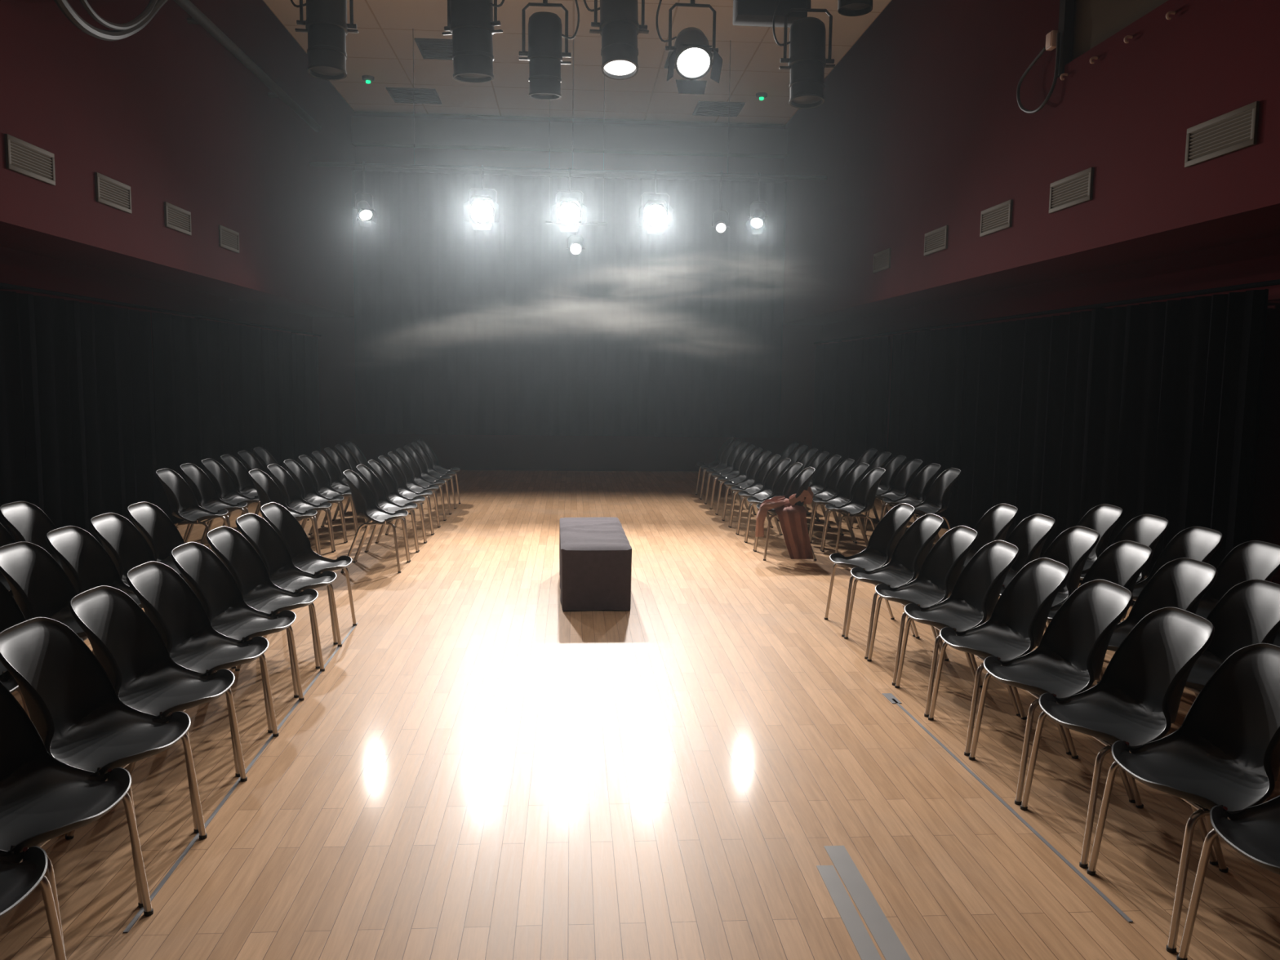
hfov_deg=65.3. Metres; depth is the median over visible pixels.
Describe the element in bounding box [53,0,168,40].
cable
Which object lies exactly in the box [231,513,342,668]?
shell chair
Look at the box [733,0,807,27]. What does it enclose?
box
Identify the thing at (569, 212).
floodlight
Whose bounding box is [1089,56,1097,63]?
wall hook
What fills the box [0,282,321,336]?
rail
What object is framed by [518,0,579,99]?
spotlight
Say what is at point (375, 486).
shell chair
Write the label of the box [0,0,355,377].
wall
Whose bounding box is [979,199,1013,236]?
air vent
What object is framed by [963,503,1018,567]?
shell chair
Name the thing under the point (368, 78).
indicator
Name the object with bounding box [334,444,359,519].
shell chair
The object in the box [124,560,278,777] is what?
shell chair
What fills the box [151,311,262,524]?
drape
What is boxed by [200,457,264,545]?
shell chair
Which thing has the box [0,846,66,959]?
shell chair
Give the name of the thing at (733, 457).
shell chair
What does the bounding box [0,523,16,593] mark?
shell chair
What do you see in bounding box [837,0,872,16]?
can
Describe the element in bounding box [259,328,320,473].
drape
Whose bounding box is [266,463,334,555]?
shell chair
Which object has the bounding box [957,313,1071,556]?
drape
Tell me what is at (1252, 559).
shell chair
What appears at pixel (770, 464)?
shell chair
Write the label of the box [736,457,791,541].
shell chair
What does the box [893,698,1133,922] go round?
tape
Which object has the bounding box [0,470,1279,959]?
floor
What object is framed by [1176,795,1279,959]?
shell chair
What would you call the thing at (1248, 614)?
shell chair
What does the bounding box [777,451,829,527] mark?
shell chair
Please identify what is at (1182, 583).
shell chair
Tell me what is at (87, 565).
shell chair
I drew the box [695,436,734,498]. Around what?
shell chair
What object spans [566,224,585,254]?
can
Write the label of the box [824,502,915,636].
shell chair
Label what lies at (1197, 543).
shell chair
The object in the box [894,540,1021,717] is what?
shell chair
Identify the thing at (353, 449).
shell chair
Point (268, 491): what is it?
shell chair
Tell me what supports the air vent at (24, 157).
in the wall at (164, 111)
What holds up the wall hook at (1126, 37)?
attached to the wall at (920, 128)
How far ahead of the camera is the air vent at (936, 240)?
9.87 m
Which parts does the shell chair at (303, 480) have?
leg, leg, leg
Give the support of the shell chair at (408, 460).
on the floor
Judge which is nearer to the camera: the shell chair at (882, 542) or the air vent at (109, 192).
the shell chair at (882, 542)
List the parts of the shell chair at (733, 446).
leg, leg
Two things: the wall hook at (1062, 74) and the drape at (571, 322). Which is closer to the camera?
the wall hook at (1062, 74)
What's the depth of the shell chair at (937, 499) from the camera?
9.45 m
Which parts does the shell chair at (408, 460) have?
leg, leg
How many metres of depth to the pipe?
10.35 m
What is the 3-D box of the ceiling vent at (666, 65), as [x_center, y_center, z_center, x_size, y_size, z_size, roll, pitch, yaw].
[0.663,-5.685,13.508,0.600,0.032,0.800,0,6,-4]
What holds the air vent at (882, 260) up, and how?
in the wall at (920, 128)
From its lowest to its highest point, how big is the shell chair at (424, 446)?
0.830 m
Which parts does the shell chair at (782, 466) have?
leg, leg, leg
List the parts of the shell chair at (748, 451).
leg, leg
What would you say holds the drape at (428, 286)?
hanging from the trim at (367, 169)
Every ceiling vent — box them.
[385,87,442,104]
[413,37,453,59]
[664,50,714,68]
[692,101,745,116]
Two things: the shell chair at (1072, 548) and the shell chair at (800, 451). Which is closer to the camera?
the shell chair at (1072, 548)
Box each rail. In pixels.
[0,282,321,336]
[813,279,1279,343]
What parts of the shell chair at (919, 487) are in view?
leg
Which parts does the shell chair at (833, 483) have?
leg, leg, leg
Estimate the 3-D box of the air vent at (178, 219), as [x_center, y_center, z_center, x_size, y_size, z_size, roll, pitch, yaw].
[-4.216,-2.382,9.116,0.018,0.215,0.580,0,6,-4]
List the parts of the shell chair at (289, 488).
leg, leg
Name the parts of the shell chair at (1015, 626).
leg, leg, leg, leg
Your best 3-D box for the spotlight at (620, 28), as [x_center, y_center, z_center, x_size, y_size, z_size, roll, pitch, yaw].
[-0.114,-2.704,5.452,0.304,0.983,0.277,7,8,44]
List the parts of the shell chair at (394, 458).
leg, leg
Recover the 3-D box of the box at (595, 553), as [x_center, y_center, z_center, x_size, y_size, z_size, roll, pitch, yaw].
[-0.370,0.612,7.760,0.508,0.466,1.563,0,6,-5]
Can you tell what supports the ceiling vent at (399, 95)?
in the ceiling
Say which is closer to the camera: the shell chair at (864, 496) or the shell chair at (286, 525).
the shell chair at (286, 525)
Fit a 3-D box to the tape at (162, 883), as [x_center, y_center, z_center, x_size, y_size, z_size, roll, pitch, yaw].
[-1.693,1.139,4.771,0.014,0.003,3.702,0,6,-6]
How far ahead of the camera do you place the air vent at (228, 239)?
10.45 m
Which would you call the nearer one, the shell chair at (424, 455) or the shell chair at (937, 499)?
the shell chair at (937, 499)
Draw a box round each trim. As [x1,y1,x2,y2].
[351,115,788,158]
[353,167,786,182]
[1057,0,1075,77]
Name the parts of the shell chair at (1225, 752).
leg, leg, rail, leg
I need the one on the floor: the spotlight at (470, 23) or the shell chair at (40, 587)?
the shell chair at (40, 587)
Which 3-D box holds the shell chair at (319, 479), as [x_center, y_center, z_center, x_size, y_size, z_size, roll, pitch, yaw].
[-3.099,0.169,9.909,0.510,0.830,0.521,0,6,-4]
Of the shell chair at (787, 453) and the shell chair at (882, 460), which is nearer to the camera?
the shell chair at (882, 460)
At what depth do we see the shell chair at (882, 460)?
11.48 m
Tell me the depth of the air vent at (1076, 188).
7.19 m
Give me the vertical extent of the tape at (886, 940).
0.003 m
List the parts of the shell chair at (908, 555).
leg, leg, leg, leg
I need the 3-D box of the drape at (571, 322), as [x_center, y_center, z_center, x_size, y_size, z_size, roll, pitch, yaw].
[-1.151,-2.902,16.870,2.467,4.310,0.042,0,6,-4]
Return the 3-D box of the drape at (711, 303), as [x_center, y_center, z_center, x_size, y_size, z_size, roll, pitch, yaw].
[1.215,-2.881,16.964,2.467,4.310,0.045,0,6,-4]
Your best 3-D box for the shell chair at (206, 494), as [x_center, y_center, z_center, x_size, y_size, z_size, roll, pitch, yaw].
[-3.769,0.270,8.855,0.510,0.830,0.521,0,6,-4]
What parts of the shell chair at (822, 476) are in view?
leg, leg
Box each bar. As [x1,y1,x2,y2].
[309,34,826,179]
[545,75,607,225]
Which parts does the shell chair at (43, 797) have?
leg, leg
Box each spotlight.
[290,0,358,79]
[442,0,504,83]
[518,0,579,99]
[583,0,648,79]
[772,0,835,108]
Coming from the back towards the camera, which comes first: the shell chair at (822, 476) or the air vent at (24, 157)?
the shell chair at (822, 476)
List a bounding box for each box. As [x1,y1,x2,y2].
[559,517,631,611]
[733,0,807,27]
[1045,30,1057,50]
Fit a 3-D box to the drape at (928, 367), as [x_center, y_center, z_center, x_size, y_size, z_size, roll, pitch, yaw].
[3.347,-0.656,11.803,0.114,2.190,2.337,0,6,-4]
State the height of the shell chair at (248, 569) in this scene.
0.830 m
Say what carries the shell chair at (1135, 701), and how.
on the floor
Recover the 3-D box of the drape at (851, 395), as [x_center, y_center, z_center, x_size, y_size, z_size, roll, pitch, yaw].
[3.169,-1.020,15.273,0.116,2.190,3.910,0,6,-4]
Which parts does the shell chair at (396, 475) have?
leg, leg, leg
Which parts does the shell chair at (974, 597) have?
leg, leg, leg, leg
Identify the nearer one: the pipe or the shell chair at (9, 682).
the shell chair at (9, 682)
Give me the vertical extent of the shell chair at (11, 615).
0.830 m
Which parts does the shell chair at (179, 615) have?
leg, leg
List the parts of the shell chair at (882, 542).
leg, leg, leg, leg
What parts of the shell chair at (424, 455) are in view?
leg, leg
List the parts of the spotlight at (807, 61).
power cord, tilt knob, shutter handle, shutter handle, tilt knob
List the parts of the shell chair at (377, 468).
leg, leg, leg, leg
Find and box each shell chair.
[0,501,62,568]
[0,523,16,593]
[0,541,88,640]
[0,581,84,678]
[0,617,207,907]
[0,673,30,718]
[0,680,153,955]
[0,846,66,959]
[45,525,142,654]
[66,585,247,833]
[89,512,183,653]
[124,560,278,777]
[126,502,184,576]
[155,468,227,551]
[170,542,304,733]
[179,462,247,544]
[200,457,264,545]
[206,525,324,697]
[220,453,265,530]
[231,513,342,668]
[237,450,266,531]
[248,468,319,554]
[253,446,309,520]
[259,502,356,644]
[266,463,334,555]
[283,458,346,551]
[297,454,356,542]
[311,450,366,533]
[323,447,368,526]
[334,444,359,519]
[340,469,409,573]
[344,441,371,512]
[355,464,418,561]
[367,459,426,551]
[377,455,433,542]
[386,451,439,534]
[395,448,445,526]
[404,444,451,519]
[410,441,456,513]
[417,439,460,507]
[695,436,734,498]
[699,439,741,502]
[704,441,747,508]
[710,444,755,514]
[715,447,763,520]
[722,450,771,527]
[728,453,781,534]
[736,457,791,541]
[744,462,803,551]
[754,466,816,560]
[768,444,808,514]
[769,448,817,520]
[777,442,799,462]
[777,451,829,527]
[803,458,854,542]
[808,454,841,534]
[809,462,869,551]
[821,466,885,552]
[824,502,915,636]
[827,448,877,520]
[838,451,891,524]
[844,513,944,659]
[851,454,906,532]
[864,458,923,533]
[866,525,978,685]
[882,462,941,542]
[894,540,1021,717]
[914,467,961,540]
[928,557,1071,755]
[961,513,1055,658]
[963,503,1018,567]
[968,579,1135,804]
[999,525,1100,683]
[1020,607,1218,868]
[1039,503,1123,623]
[1047,540,1152,679]
[1080,514,1168,622]
[1086,643,1279,953]
[1106,557,1217,697]
[1132,526,1222,600]
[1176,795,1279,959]
[1182,579,1279,801]
[1195,540,1279,618]
[1272,629,1279,646]
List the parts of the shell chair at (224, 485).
leg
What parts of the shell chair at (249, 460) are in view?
leg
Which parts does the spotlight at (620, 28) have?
power cord, tilt knob, shutter handle, tilt knob, shutter handle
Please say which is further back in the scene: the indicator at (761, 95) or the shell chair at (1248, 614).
the indicator at (761, 95)
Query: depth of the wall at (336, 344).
17.08 m
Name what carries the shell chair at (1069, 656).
on the floor
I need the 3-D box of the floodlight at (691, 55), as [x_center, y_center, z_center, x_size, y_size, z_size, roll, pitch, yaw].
[0.295,-2.664,5.444,0.325,1.052,0.363,-1,6,-16]
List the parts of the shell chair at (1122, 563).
leg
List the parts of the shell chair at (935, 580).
leg, leg, leg, leg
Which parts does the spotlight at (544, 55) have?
shutter handle, tilt knob, shutter handle, tilt knob, power cord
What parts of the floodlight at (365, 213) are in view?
barn door, barn door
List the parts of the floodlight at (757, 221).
barn door, barn door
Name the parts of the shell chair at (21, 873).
leg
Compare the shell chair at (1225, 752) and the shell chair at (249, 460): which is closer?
the shell chair at (1225, 752)
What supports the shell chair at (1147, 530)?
on the floor
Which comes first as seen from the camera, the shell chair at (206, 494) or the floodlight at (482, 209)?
the shell chair at (206, 494)
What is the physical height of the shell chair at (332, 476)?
0.830 m
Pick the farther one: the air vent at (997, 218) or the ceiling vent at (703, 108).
the ceiling vent at (703, 108)
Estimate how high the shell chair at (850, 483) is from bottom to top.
0.830 m
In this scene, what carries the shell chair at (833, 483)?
on the floor
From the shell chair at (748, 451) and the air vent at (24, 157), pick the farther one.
the shell chair at (748, 451)
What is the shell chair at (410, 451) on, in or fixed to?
on the floor
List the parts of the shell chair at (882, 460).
leg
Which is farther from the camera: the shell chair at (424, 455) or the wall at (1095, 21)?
the shell chair at (424, 455)
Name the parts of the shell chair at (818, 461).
leg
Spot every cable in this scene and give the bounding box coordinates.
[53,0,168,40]
[79,0,157,30]
[1016,32,1060,113]
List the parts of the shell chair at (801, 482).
leg, leg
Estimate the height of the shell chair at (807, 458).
0.830 m
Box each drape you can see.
[0,290,158,546]
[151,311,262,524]
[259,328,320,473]
[351,170,504,435]
[503,175,640,435]
[637,178,786,437]
[812,336,889,471]
[887,325,967,528]
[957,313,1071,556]
[1056,288,1268,604]
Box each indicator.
[361,75,374,84]
[755,92,767,100]
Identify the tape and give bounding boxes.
[123,622,358,933]
[816,865,881,959]
[823,845,911,959]
[881,693,902,703]
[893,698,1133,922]
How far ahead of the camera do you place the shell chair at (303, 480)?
9.52 m
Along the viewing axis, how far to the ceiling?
13.82 m
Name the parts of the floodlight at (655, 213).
barn door, barn door, barn door, barn door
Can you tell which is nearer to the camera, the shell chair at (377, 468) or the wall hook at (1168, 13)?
the wall hook at (1168, 13)
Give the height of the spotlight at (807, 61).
1.094 m
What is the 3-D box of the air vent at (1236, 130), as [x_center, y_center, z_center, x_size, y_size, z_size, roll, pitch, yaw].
[3.227,-1.913,5.553,0.018,0.220,0.600,0,6,-4]
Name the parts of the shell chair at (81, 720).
leg, leg, leg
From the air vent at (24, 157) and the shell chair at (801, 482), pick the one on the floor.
the shell chair at (801, 482)
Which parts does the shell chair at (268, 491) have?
leg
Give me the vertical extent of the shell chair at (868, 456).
0.830 m
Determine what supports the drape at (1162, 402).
hanging from the rail at (1266, 283)
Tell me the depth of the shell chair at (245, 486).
9.95 m
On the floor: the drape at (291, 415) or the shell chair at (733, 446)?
the shell chair at (733, 446)
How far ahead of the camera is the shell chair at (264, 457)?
10.90 m
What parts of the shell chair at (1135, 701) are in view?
leg, leg, leg, leg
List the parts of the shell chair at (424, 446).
leg, leg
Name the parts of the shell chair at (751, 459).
leg, leg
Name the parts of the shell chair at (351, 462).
leg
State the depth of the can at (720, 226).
12.92 m
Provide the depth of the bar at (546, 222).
12.96 m
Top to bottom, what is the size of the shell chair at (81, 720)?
0.830 m
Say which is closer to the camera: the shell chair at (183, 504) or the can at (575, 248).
the shell chair at (183, 504)
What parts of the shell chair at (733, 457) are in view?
leg, leg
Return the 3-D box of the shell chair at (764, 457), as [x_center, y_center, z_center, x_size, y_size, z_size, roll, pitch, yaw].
[1.207,0.085,11.268,0.510,0.830,0.521,0,6,-4]
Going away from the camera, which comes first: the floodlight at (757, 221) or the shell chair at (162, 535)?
the shell chair at (162, 535)
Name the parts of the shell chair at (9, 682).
leg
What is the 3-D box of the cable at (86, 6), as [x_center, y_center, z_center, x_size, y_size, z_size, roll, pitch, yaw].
[-3.821,-3.644,7.340,0.091,0.828,2.183,0,6,-7]
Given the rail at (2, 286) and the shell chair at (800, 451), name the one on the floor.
the shell chair at (800, 451)
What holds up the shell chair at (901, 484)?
on the floor
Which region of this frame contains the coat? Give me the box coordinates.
[755,486,813,559]
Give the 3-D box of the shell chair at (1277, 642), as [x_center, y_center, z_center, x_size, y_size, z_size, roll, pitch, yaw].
[3.058,0.791,4.715,0.510,0.830,0.521,0,6,-4]
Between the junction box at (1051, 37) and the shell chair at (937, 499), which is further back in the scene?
the shell chair at (937, 499)
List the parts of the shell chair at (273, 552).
leg, leg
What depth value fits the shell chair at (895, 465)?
10.96 m
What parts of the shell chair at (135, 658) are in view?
leg, leg, leg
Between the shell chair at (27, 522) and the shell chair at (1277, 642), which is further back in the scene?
the shell chair at (27, 522)
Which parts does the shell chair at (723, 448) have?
leg, leg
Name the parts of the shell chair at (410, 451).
leg, leg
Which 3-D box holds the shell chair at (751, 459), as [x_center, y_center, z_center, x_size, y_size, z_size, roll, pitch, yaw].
[1.173,0.032,11.770,0.510,0.830,0.521,0,6,-4]
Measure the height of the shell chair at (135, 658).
0.830 m
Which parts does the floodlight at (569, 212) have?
barn door, barn door, barn door, barn door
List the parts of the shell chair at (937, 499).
leg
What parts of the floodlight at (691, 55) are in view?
power cord, tilt knob, barn door, barn door, barn door, tilt knob, barn door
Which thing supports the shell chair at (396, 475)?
on the floor
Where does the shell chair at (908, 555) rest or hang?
on the floor
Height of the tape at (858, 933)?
0.003 m
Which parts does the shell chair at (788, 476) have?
leg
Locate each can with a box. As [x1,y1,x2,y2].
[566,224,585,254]
[711,171,729,233]
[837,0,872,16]
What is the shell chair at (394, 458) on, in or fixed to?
on the floor
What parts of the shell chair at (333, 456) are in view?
leg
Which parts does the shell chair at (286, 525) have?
leg, leg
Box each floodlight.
[352,161,377,226]
[463,164,499,230]
[551,167,586,232]
[638,169,673,234]
[655,0,722,94]
[745,172,768,234]
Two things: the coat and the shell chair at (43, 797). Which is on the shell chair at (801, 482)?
the coat
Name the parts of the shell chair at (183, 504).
leg, rail, leg, leg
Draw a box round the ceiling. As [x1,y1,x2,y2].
[262,0,891,124]
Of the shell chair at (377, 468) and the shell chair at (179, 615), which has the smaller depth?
the shell chair at (179, 615)
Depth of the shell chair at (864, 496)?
9.40 m
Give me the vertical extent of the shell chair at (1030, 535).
0.830 m
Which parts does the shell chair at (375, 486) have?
leg, leg, leg, leg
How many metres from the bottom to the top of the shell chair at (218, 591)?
0.830 m
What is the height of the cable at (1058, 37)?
0.514 m
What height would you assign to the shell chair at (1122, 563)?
0.830 m
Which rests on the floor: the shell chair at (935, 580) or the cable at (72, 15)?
the shell chair at (935, 580)
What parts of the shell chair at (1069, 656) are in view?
leg, leg, leg, leg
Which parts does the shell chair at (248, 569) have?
leg, leg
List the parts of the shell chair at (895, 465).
leg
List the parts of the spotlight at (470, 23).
tilt knob, shutter handle, tilt knob, shutter handle, power cord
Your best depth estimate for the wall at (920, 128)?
8.09 m
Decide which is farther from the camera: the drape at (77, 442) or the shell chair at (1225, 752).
the drape at (77, 442)
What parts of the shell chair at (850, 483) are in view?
leg, leg, leg, leg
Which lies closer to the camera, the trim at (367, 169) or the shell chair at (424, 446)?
the shell chair at (424, 446)
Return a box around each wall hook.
[1060,73,1067,79]
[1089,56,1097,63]
[1124,35,1133,43]
[1165,11,1175,19]
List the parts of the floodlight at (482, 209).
barn door, barn door, barn door, barn door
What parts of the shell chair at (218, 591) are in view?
leg, leg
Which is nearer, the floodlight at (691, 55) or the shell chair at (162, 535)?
the floodlight at (691, 55)
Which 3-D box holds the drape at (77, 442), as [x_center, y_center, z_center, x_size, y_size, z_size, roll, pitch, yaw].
[-4.803,-0.414,8.445,0.116,2.190,3.360,0,6,-4]
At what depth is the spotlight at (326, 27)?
5.30 m
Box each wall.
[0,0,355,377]
[312,111,822,471]
[782,0,1279,584]
[1071,0,1168,60]
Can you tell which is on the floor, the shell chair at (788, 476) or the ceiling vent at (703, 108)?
the shell chair at (788, 476)
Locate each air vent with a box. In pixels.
[4,133,55,185]
[94,172,131,213]
[164,201,191,235]
[218,224,239,253]
[872,248,891,272]
[924,225,948,255]
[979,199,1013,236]
[1048,167,1093,213]
[1184,101,1259,167]
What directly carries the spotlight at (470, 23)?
hanging from the bar
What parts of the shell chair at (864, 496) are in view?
leg, leg, rail, leg, leg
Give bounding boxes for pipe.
[173,0,320,132]
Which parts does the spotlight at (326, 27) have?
power cord, tilt knob, shutter handle, tilt knob, shutter handle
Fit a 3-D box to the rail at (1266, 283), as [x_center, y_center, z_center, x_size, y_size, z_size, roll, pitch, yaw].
[3.542,-1.639,10.401,0.216,0.032,13.500,0,6,-4]
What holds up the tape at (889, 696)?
on the floor
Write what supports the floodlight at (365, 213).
hanging from the bar at (311, 163)
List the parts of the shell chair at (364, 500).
leg, leg, rail, leg, leg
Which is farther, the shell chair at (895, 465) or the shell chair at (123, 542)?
the shell chair at (895, 465)
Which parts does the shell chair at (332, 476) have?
leg, leg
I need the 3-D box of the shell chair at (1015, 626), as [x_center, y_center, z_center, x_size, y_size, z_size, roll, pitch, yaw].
[1.664,0.783,4.618,0.510,0.830,0.521,0,6,-4]
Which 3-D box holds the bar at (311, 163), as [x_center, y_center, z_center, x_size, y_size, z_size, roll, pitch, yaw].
[-0.850,-4.779,12.693,6.600,1.704,0.050,0,6,-4]
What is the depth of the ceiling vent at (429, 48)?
13.12 m
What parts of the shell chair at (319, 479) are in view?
leg, leg, leg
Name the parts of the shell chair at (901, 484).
leg, leg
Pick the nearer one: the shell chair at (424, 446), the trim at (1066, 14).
the trim at (1066, 14)
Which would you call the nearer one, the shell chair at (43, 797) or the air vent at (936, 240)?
the shell chair at (43, 797)
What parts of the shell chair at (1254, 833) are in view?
leg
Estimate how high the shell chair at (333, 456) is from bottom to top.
0.830 m
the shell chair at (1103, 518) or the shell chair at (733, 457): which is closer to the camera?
the shell chair at (1103, 518)
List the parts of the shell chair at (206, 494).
leg, leg, leg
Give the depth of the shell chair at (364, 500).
8.47 m
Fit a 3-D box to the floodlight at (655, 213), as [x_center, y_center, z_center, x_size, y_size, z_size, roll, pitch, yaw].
[0.201,-3.580,12.863,0.441,0.830,0.481,0,6,-3]
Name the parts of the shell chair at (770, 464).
leg, leg, leg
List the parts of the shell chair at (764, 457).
leg, leg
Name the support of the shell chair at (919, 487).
on the floor

